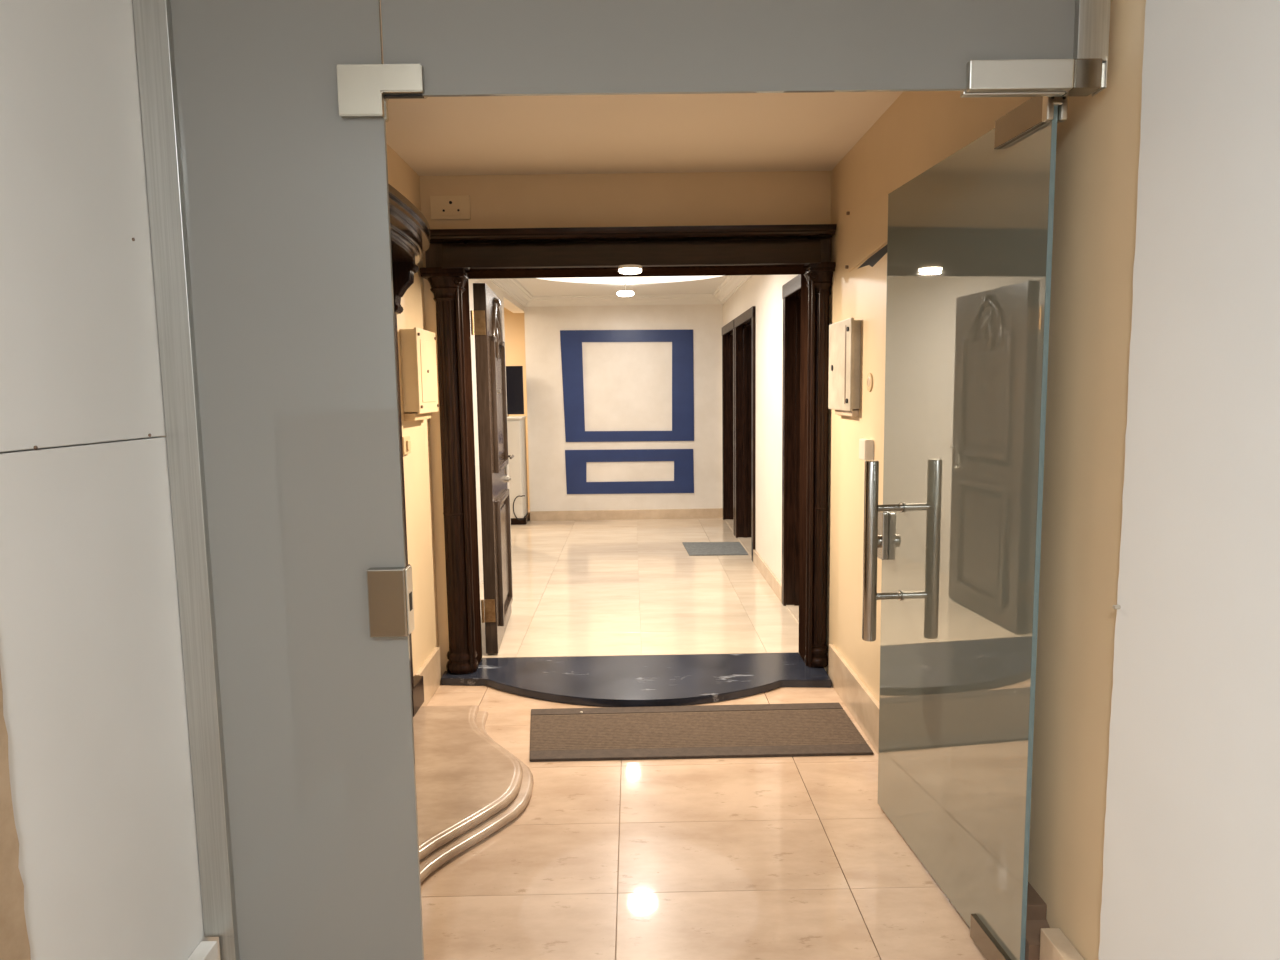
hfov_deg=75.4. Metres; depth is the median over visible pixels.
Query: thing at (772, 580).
baseboard
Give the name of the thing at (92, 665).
wall
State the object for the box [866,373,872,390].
round plate
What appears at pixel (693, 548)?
floor mat
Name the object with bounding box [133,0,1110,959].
glass wall
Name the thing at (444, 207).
wall socket
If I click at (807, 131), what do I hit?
ceiling
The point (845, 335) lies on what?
box
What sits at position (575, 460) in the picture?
wall frame
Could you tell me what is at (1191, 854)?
wall
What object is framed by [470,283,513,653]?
wooden door
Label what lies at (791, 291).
door
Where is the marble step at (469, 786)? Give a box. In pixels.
[413,705,533,882]
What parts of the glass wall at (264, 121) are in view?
pane, strike plate, header pane, wall plate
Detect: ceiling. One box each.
[380,0,903,175]
[515,275,727,295]
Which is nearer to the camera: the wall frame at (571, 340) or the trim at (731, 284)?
the trim at (731, 284)
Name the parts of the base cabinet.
door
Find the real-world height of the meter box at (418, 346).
0.422 m
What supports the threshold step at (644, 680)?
on the floor at (788, 857)
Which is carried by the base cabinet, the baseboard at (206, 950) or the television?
the television
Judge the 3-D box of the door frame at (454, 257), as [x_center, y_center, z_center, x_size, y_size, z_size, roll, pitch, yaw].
[-0.028,-0.124,4.331,2.092,2.266,0.382,-1,6,0]
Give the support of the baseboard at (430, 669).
attached to the wall at (417, 464)
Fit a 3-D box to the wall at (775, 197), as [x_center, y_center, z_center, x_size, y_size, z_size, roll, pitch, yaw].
[-0.054,-0.259,4.398,2.070,2.600,0.200,-1,6,0]
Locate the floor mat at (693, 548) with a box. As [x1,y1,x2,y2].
[682,542,747,555]
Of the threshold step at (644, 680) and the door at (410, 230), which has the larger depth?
the threshold step at (644, 680)
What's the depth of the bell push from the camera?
3.78 m
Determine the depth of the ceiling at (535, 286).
8.46 m
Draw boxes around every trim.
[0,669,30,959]
[488,278,533,306]
[526,294,720,306]
[713,275,752,303]
[1025,882,1049,959]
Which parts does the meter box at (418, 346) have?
lid, lid panel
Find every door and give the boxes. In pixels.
[388,183,430,716]
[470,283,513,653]
[722,319,734,535]
[734,306,755,560]
[782,274,800,623]
[862,96,1067,959]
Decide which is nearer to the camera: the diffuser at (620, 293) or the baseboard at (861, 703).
the baseboard at (861, 703)
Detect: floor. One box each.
[421,660,986,959]
[478,509,802,664]
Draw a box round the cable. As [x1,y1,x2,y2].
[513,495,525,519]
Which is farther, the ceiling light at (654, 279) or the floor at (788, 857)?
the ceiling light at (654, 279)
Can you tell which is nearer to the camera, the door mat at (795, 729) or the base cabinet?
the door mat at (795, 729)
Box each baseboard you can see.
[187,941,218,959]
[415,647,440,705]
[530,508,722,520]
[753,550,781,601]
[828,644,878,753]
[1039,928,1084,959]
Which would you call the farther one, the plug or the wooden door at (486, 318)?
the wooden door at (486, 318)
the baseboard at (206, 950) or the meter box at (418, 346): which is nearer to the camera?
the baseboard at (206, 950)
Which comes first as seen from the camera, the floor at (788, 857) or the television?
the floor at (788, 857)
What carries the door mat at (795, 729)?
on the floor at (788, 857)
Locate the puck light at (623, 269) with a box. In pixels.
[618,265,641,273]
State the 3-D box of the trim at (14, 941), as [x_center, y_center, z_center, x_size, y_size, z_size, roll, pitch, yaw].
[-0.998,0.884,-0.678,0.026,1.460,4.079,-1,6,0]
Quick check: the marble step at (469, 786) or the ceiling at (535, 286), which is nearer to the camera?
the marble step at (469, 786)
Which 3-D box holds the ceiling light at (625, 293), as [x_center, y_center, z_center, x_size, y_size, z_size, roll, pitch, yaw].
[-0.142,-1.854,8.045,0.170,0.130,0.170,-1,6,0]
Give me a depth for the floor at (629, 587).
5.97 m
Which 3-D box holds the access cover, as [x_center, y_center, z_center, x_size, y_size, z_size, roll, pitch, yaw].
[0.965,-1.060,3.525,0.022,0.317,0.640,-1,6,0]
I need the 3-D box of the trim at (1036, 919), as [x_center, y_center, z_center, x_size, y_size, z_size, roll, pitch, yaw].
[0.986,1.169,2.137,0.070,0.222,0.220,-1,6,0]
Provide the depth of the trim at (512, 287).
8.04 m
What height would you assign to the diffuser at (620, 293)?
0.042 m
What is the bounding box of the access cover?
[845,192,890,271]
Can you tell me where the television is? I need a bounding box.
[506,366,523,416]
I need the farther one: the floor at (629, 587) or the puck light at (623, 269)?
the floor at (629, 587)
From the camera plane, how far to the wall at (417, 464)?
4.08 m
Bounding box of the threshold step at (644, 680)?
[441,653,831,706]
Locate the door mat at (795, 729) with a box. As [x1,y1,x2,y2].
[530,703,873,761]
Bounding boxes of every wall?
[0,0,220,959]
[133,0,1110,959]
[386,143,529,675]
[419,171,830,676]
[468,279,523,584]
[524,304,722,510]
[723,0,1279,959]
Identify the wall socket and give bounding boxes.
[430,195,470,219]
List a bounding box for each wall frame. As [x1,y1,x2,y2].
[560,330,693,441]
[565,449,693,493]
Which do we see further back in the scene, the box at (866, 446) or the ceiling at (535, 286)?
the ceiling at (535, 286)
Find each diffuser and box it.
[617,291,633,296]
[619,268,641,273]
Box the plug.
[1112,605,1120,608]
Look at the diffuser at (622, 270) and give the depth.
4.07 m
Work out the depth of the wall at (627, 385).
9.36 m
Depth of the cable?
9.15 m
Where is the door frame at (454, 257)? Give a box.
[420,224,836,673]
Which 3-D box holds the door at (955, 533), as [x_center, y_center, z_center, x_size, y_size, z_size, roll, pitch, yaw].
[0.864,0.146,2.406,0.256,2.180,0.972,-1,6,0]
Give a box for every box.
[400,327,438,420]
[828,318,860,415]
[859,438,873,460]
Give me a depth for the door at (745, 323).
8.05 m
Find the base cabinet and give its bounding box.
[507,416,529,524]
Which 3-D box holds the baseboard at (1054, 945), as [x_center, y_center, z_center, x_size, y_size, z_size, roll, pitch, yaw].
[1.002,1.237,1.589,0.047,0.205,0.872,-1,6,0]
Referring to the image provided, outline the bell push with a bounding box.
[402,436,410,454]
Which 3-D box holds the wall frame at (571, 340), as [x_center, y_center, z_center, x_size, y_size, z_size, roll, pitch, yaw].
[-0.140,-1.060,9.333,1.492,1.260,0.012,-1,6,0]
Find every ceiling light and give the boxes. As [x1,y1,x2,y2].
[538,276,719,283]
[617,284,633,296]
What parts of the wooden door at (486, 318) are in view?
panel moulding, panel moulding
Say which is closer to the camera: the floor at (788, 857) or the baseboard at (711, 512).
the floor at (788, 857)
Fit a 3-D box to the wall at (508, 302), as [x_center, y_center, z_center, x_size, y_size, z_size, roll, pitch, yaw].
[-1.323,-0.502,6.995,0.140,2.555,5.040,-1,6,0]
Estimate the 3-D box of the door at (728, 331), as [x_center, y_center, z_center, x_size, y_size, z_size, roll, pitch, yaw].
[1.039,-0.565,8.763,0.226,2.154,1.105,-1,6,0]
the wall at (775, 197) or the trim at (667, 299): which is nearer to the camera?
the wall at (775, 197)

